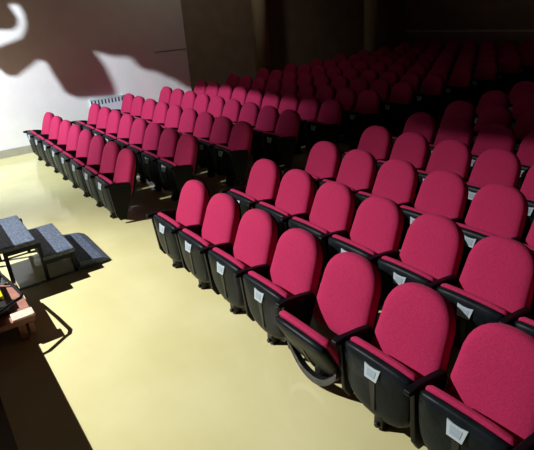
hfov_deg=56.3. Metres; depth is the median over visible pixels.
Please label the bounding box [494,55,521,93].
chair
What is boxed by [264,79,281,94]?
chair
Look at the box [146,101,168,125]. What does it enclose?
chair
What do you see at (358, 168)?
chair
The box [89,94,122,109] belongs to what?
radiator
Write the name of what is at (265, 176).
chair
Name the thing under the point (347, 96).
chair
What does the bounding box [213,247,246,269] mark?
seat cushion
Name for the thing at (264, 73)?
chair
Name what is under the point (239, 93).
chair
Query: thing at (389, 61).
chair
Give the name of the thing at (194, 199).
chair
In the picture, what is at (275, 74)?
chair
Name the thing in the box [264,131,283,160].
seat cushion
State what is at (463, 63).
chair
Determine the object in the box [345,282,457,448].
chair
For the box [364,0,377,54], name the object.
column
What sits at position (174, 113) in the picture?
chair
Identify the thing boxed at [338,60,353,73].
chair
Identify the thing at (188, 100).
chair
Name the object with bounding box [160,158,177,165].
seat cushion
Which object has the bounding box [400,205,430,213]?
seat cushion
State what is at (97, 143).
chair
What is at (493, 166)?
chair
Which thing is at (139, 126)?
chair
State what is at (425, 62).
chair
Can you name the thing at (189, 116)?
chair
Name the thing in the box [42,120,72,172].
chair
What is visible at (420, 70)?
chair
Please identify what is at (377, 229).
chair
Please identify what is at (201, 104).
chair
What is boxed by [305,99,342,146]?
chair
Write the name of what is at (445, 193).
chair
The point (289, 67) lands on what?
chair
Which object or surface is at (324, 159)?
chair
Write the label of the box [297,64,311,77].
chair
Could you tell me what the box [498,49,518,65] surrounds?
chair
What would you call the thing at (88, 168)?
seat cushion
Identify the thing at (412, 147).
chair
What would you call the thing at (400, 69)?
chair
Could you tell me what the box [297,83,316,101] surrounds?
chair
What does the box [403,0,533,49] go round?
wall
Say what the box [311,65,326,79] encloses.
chair
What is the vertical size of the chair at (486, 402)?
0.945 m
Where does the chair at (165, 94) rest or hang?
on the floor at (7, 441)
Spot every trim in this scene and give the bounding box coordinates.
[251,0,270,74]
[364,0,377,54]
[405,29,533,31]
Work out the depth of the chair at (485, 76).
10.25 m
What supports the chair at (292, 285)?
on the floor at (7, 441)
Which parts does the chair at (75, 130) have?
armrest, frame, backrest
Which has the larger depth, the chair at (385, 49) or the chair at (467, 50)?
the chair at (385, 49)
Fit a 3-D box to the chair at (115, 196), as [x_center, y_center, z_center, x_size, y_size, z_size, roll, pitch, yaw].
[-1.887,-0.470,6.396,0.540,0.945,0.542,-20,28,-31]
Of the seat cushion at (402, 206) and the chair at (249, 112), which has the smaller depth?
the seat cushion at (402, 206)
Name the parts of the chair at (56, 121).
armrest, frame, backrest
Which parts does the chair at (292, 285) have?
number plate, armrest, backrest, frame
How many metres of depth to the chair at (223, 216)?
4.48 m
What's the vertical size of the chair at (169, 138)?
0.945 m
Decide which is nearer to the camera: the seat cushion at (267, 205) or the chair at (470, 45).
the seat cushion at (267, 205)
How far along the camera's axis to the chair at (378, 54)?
13.56 m
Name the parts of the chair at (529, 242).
backrest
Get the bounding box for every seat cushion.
[62,151,73,157]
[73,158,84,165]
[85,166,98,173]
[98,174,113,183]
[130,144,143,150]
[144,151,159,157]
[158,212,181,227]
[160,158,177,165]
[182,228,210,246]
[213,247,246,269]
[216,144,234,150]
[230,189,256,200]
[248,271,289,298]
[259,201,289,215]
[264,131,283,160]
[279,311,339,369]
[292,217,328,267]
[332,234,375,255]
[350,336,417,381]
[358,191,375,196]
[382,256,434,281]
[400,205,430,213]
[425,385,516,448]
[441,283,508,315]
[456,222,496,235]
[466,182,483,187]
[518,317,533,325]
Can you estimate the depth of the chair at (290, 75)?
11.39 m
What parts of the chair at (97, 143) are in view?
armrest, frame, backrest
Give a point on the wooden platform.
(21, 314)
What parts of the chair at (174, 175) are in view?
armrest, frame, backrest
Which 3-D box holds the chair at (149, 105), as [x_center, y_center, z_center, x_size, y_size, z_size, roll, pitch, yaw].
[-2.373,-1.950,9.720,0.540,0.945,0.542,-20,28,-31]
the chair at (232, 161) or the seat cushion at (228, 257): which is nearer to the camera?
the seat cushion at (228, 257)
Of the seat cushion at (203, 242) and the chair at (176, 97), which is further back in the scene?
the chair at (176, 97)
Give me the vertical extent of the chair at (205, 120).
0.945 m
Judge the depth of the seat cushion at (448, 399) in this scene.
2.38 m
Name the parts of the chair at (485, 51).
backrest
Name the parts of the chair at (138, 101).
backrest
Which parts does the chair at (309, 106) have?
frame, backrest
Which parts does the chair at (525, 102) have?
backrest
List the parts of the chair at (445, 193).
backrest, armrest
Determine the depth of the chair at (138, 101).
9.99 m
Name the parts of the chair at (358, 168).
backrest, armrest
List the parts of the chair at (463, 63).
backrest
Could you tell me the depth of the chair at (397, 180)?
5.00 m
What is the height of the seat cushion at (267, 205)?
0.448 m
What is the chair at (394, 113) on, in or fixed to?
on the floor at (7, 441)
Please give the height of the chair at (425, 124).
0.945 m
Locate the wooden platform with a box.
[0,281,35,340]
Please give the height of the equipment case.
0.125 m
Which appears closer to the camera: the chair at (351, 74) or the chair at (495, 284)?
the chair at (495, 284)
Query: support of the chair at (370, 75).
on the floor at (7, 441)
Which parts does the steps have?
leg, rail, rail, leg, rail, rail, leg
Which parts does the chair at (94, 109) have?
backrest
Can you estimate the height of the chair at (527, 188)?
0.945 m
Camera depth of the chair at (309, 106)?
8.42 m
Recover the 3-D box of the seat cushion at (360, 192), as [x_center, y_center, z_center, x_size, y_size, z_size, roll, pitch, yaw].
[1.116,-0.092,5.065,0.080,0.448,0.492,-20,28,-31]
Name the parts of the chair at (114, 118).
armrest, backrest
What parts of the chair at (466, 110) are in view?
backrest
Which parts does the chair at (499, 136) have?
backrest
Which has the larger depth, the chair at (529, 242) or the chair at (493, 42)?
the chair at (493, 42)
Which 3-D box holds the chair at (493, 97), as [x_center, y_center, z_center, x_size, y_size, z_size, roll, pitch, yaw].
[3.382,-1.570,7.723,0.540,0.945,0.584,-20,28,-31]
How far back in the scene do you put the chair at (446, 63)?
11.06 m
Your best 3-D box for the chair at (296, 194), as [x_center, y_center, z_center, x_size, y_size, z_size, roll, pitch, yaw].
[0.210,-0.058,5.073,0.540,0.945,0.542,-20,28,-31]
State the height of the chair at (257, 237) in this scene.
0.945 m
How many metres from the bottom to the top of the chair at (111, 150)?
0.945 m
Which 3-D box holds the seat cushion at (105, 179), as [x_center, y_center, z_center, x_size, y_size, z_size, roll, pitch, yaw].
[-1.999,-0.398,6.365,0.080,0.448,0.492,-20,28,-31]
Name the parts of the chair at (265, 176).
armrest, armrest, backrest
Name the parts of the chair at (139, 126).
armrest, backrest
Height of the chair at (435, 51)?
0.945 m
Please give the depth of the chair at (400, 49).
13.99 m
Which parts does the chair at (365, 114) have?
backrest, armrest, frame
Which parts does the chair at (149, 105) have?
backrest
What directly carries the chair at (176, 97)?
on the floor at (7, 441)
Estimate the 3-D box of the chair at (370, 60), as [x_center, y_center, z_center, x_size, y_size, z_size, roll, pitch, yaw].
[2.540,-3.836,12.828,0.540,0.945,0.542,-20,28,-31]
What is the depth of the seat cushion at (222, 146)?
7.09 m
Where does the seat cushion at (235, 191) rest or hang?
on the chair at (265, 176)
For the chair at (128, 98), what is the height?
0.945 m
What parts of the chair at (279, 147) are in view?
armrest, backrest, frame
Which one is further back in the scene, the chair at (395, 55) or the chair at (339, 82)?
the chair at (395, 55)
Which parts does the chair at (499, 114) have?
backrest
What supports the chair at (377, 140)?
on the floor at (7, 441)
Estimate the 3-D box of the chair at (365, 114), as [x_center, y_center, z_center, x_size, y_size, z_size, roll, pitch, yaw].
[1.651,-1.811,8.599,0.540,0.945,0.542,-20,28,-31]
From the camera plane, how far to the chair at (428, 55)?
12.30 m
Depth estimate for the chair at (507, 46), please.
12.48 m
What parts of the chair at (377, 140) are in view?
backrest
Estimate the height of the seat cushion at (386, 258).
0.448 m
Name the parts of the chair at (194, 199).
armrest, frame, armrest, frame, backrest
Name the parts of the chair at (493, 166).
backrest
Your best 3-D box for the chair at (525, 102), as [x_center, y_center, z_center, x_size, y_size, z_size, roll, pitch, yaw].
[3.723,-1.406,7.295,0.540,0.945,0.542,-20,28,-31]
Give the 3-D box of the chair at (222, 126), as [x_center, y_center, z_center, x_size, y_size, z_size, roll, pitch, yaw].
[-0.780,-1.159,7.672,0.540,0.945,0.542,-20,28,-31]
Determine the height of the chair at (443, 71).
0.945 m
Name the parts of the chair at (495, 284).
number plate, backrest, armrest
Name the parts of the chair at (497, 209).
number plate, backrest, armrest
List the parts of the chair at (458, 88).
backrest, frame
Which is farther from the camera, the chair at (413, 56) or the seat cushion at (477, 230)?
the chair at (413, 56)
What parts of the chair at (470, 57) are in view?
backrest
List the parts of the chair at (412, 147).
backrest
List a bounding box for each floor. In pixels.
[0,92,509,449]
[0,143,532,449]
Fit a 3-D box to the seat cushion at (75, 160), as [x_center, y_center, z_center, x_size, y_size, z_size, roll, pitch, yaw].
[-2.646,-0.718,7.194,0.080,0.448,0.492,-20,28,-31]
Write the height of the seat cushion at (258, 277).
0.448 m
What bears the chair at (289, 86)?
on the floor at (7, 441)
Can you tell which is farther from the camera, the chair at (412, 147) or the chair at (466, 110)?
the chair at (466, 110)
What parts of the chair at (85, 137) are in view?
armrest, frame, backrest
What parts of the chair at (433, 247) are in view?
number plate, backrest, armrest, frame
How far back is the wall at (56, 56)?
10.02 m
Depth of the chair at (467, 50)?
12.38 m
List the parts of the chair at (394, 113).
backrest, armrest, frame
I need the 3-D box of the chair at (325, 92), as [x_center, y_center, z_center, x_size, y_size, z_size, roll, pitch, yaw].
[1.010,-2.126,9.416,0.540,0.945,0.542,-20,28,-31]
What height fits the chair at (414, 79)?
0.945 m
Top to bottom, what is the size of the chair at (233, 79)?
0.945 m
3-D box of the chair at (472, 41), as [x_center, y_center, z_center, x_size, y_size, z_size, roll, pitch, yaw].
[5.679,-4.760,14.203,0.540,0.945,0.542,-20,28,-31]
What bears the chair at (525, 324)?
on the floor at (7, 441)
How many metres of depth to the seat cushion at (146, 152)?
7.06 m
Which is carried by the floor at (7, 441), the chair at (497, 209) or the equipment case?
the chair at (497, 209)
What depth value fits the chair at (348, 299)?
3.25 m
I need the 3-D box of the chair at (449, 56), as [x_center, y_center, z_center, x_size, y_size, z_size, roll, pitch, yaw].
[4.202,-3.632,12.046,0.540,0.945,0.542,-20,28,-31]
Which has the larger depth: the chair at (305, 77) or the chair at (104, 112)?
the chair at (305, 77)
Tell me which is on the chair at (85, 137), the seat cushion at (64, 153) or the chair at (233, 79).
the seat cushion at (64, 153)
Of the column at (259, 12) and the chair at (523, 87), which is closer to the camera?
the chair at (523, 87)
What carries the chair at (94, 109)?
on the floor at (7, 441)
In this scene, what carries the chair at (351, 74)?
on the floor at (7, 441)
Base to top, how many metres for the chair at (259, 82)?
0.945 m
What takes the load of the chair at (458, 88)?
on the floor at (7, 441)
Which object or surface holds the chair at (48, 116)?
on the floor at (7, 441)
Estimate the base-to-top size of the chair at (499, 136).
0.945 m
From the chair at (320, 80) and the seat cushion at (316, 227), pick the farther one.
the chair at (320, 80)
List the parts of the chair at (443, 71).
backrest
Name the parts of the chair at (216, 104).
backrest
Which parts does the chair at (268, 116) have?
frame, backrest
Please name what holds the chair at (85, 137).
on the floor at (7, 441)
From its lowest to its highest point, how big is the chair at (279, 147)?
0.945 m
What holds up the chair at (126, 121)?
on the floor at (7, 441)
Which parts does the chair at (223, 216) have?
number plate, armrest, frame, backrest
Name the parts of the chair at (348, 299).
backrest, armrest, frame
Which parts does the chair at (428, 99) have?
backrest, armrest, frame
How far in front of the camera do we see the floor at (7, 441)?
3.46 m
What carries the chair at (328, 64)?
on the floor at (7, 441)
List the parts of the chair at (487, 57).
backrest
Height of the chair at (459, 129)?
0.945 m
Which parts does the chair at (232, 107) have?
backrest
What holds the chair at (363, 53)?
on the floor at (7, 441)
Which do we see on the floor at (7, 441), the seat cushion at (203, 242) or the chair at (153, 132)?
the chair at (153, 132)
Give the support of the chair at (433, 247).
on the floor at (7, 441)
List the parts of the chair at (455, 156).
backrest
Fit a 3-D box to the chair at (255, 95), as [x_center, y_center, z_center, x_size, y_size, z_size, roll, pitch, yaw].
[-0.331,-2.172,9.790,0.540,0.945,0.542,-20,28,-31]
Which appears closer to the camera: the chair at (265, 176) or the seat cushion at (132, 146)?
the chair at (265, 176)
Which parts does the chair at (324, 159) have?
armrest, backrest, armrest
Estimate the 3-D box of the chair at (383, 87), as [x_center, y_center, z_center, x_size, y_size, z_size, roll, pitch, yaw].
[2.033,-2.238,9.452,0.540,0.945,0.542,-20,28,-31]
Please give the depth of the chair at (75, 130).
7.90 m
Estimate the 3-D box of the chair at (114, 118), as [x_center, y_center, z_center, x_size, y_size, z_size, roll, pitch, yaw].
[-2.803,-1.540,8.916,0.540,0.945,0.542,-20,28,-31]
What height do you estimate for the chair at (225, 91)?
0.945 m
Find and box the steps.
[0,215,110,289]
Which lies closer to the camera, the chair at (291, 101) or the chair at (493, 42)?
the chair at (291, 101)
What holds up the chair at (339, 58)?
on the floor at (7, 441)
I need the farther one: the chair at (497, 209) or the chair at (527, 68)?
the chair at (527, 68)
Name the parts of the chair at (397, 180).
backrest, armrest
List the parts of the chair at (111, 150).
armrest, frame, backrest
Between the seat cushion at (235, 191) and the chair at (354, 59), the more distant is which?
the chair at (354, 59)
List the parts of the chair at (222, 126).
armrest, frame, backrest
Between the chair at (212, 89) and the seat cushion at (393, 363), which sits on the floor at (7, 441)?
the chair at (212, 89)
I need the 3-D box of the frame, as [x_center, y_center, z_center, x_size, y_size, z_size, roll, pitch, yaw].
[-2.191,0.647,4.140,0.378,0.157,0.958,-8,24,-10]
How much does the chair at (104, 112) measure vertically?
0.945 m
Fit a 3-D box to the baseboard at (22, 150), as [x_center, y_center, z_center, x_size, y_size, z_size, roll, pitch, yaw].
[-4.177,-1.665,10.332,6.130,0.250,0.030,-20,28,-31]
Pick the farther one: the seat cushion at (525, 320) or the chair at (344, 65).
the chair at (344, 65)
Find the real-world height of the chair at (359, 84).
0.945 m
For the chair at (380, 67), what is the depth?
11.44 m
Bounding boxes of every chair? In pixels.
[23,112,53,160]
[34,116,62,166]
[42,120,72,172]
[50,124,82,180]
[59,129,93,188]
[70,135,106,197]
[71,103,100,128]
[82,141,121,207]
[83,106,110,132]
[92,110,121,136]
[95,148,137,219]
[103,114,134,142]
[111,93,134,113]
[114,118,147,148]
[122,96,144,117]
[127,123,162,182]
[133,98,156,121]
[141,128,179,190]
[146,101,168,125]
[146,180,210,272]
[157,86,172,104]
[157,134,198,200]
[161,105,182,130]
[169,88,183,106]
[177,108,197,134]
[178,193,241,294]
[179,112,214,169]
[181,91,196,110]
[193,93,209,113]
[194,80,207,95]
[198,96,224,117]
[198,116,232,177]
[205,82,219,99]
[208,209,278,320]
[213,121,253,185]
[215,99,241,122]
[217,84,232,102]
[220,159,281,216]
[226,74,239,89]
[231,86,247,105]
[232,102,259,127]
[238,75,252,91]
[243,228,324,348]
[245,88,263,108]
[251,77,266,92]
[251,105,278,162]
[255,68,269,82]
[255,169,315,238]
[260,90,280,109]
[261,109,300,167]
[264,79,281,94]
[268,70,282,82]
[275,252,382,395]
[278,93,299,115]
[280,81,298,98]
[282,71,297,85]
[282,141,340,192]
[283,63,297,75]
[288,181,355,272]
[294,96,320,154]
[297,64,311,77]
[297,72,313,87]
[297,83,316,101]
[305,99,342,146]
[310,58,323,69]
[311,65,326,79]
[313,74,330,90]
[316,85,335,107]
[319,149,376,221]
[323,59,337,71]
[326,67,342,81]
[328,196,404,305]
[330,76,349,94]
[334,54,347,65]
[335,87,356,142]
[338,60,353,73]
[340,126,391,183]
[343,68,359,85]
[343,90,380,148]
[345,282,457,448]
[348,55,361,66]
[349,77,368,98]
[354,61,369,76]
[355,159,418,247]
[357,50,369,60]
[357,79,390,125]
[361,69,378,87]
[363,55,377,68]
[371,62,387,78]
[372,50,384,61]
[375,132,429,206]
[377,213,464,301]
[379,46,390,55]
[379,56,394,69]
[379,82,414,135]
[380,71,398,89]
[386,51,400,63]
[388,63,406,80]
[389,112,436,158]
[390,72,420,116]
[393,46,406,56]
[396,57,412,71]
[399,65,426,82]
[400,170,468,244]
[402,52,417,64]
[411,74,444,119]
[414,58,431,73]
[414,140,471,202]
[419,52,435,66]
[419,323,533,449]
[420,66,448,108]
[424,47,439,60]
[425,117,473,170]
[426,59,451,76]
[431,53,454,68]
[433,101,475,144]
[436,236,533,350]
[440,48,456,61]
[441,67,472,108]
[447,60,473,84]
[451,54,475,73]
[454,48,476,65]
[456,183,528,272]
[457,43,477,58]
[458,39,478,55]
[462,148,520,222]
[467,123,516,181]
[469,61,498,109]
[470,105,512,151]
[473,54,497,76]
[473,90,509,128]
[474,49,496,68]
[476,44,496,60]
[477,40,496,54]
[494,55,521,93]
[497,40,515,53]
[497,44,516,59]
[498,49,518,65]
[508,81,533,110]
[511,93,533,128]
[513,109,533,154]
[513,317,533,336]
[517,132,533,189]
[518,50,533,81]
[520,165,533,243]
[524,220,533,317]
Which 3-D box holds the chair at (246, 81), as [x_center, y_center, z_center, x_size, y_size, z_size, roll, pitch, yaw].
[-0.590,-2.915,11.459,0.540,0.945,0.542,-20,28,-31]
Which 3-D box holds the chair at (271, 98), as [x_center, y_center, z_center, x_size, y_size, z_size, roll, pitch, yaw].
[-0.007,-2.016,9.384,0.540,0.945,0.542,-20,28,-31]
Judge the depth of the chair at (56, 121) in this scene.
8.72 m
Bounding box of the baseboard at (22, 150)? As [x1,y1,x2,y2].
[0,145,32,158]
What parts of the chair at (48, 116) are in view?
armrest, backrest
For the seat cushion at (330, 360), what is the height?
0.406 m
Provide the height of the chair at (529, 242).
0.945 m
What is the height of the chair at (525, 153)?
0.945 m
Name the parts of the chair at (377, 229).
backrest, armrest, frame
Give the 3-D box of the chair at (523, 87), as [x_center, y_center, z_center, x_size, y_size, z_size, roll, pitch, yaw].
[4.090,-1.842,8.171,0.540,0.945,0.584,-20,28,-31]
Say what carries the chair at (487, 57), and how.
on the floor at (7, 441)
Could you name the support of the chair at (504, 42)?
on the floor at (7, 441)
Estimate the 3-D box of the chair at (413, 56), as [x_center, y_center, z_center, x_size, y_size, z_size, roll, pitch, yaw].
[3.565,-3.948,12.866,0.540,0.945,0.542,-20,28,-31]
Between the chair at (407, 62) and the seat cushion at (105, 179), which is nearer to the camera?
the seat cushion at (105, 179)
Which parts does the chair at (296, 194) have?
armrest, backrest, frame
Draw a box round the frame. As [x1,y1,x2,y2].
[0,273,23,313]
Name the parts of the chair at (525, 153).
backrest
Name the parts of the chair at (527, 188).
backrest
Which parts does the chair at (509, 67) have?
backrest, frame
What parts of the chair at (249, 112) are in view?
backrest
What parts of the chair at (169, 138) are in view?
armrest, frame, backrest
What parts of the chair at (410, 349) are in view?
number plate, backrest, armrest, frame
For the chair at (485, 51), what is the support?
on the floor at (7, 441)
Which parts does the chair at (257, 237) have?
number plate, armrest, frame, backrest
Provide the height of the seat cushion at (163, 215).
0.448 m
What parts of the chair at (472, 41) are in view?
backrest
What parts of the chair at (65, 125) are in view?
armrest, frame, backrest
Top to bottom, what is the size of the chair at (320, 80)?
0.945 m
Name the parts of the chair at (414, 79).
backrest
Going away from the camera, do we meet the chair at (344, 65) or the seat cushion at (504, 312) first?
the seat cushion at (504, 312)
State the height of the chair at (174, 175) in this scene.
0.945 m
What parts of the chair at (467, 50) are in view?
backrest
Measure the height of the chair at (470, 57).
0.945 m
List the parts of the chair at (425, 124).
backrest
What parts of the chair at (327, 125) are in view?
backrest, armrest, frame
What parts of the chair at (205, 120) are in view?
backrest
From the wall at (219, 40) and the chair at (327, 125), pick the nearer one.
the chair at (327, 125)
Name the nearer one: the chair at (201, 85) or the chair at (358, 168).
the chair at (358, 168)
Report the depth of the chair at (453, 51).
12.75 m
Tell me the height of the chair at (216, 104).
0.945 m
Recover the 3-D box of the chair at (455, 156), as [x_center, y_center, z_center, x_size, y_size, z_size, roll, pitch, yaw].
[1.937,-0.436,5.546,0.540,0.945,0.542,-20,28,-31]
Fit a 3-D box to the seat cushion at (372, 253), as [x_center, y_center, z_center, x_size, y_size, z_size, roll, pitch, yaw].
[0.740,0.337,4.208,0.080,0.448,0.492,-20,28,-31]
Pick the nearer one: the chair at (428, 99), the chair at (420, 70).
the chair at (428, 99)
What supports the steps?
on the floor at (7, 441)
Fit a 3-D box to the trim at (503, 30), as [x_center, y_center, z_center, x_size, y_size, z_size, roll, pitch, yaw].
[10.817,-3.507,8.983,0.050,0.065,20.850,-20,28,-31]
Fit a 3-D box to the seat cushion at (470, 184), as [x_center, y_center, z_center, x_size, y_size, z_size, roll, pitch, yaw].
[2.145,-0.202,5.097,0.080,0.448,0.492,-20,28,-31]
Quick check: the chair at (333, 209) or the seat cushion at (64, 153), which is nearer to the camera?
the chair at (333, 209)
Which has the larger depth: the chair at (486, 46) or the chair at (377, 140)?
the chair at (486, 46)
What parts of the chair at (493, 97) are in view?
backrest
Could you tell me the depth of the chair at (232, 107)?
8.80 m
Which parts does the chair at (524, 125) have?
backrest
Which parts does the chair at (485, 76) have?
backrest, frame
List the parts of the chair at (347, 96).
frame, backrest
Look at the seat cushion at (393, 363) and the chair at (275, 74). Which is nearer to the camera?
the seat cushion at (393, 363)
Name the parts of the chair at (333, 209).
backrest, armrest, frame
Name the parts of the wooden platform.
leg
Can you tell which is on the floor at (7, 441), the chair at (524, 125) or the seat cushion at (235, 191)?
the chair at (524, 125)
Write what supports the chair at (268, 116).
on the floor at (7, 441)
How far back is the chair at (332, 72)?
11.43 m
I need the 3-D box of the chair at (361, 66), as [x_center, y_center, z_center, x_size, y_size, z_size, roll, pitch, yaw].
[2.156,-3.408,11.975,0.540,0.945,0.542,-20,28,-31]
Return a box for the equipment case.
[0,290,9,316]
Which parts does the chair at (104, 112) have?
armrest, backrest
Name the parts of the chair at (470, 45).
backrest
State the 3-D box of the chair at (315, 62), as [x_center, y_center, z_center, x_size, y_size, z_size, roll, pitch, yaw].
[1.194,-3.891,13.223,0.540,0.945,0.584,-20,28,-31]
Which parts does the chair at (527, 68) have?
backrest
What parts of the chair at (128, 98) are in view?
backrest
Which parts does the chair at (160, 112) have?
backrest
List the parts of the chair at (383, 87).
backrest, frame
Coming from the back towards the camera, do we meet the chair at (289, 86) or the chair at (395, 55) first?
the chair at (395, 55)
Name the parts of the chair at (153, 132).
armrest, frame, backrest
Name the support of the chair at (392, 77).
on the floor at (7, 441)
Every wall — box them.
[0,0,191,150]
[180,0,404,91]
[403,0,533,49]
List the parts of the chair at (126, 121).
armrest, backrest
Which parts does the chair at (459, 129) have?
backrest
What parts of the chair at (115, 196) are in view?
armrest, frame, backrest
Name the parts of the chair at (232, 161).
armrest, frame, backrest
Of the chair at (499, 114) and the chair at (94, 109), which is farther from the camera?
the chair at (94, 109)

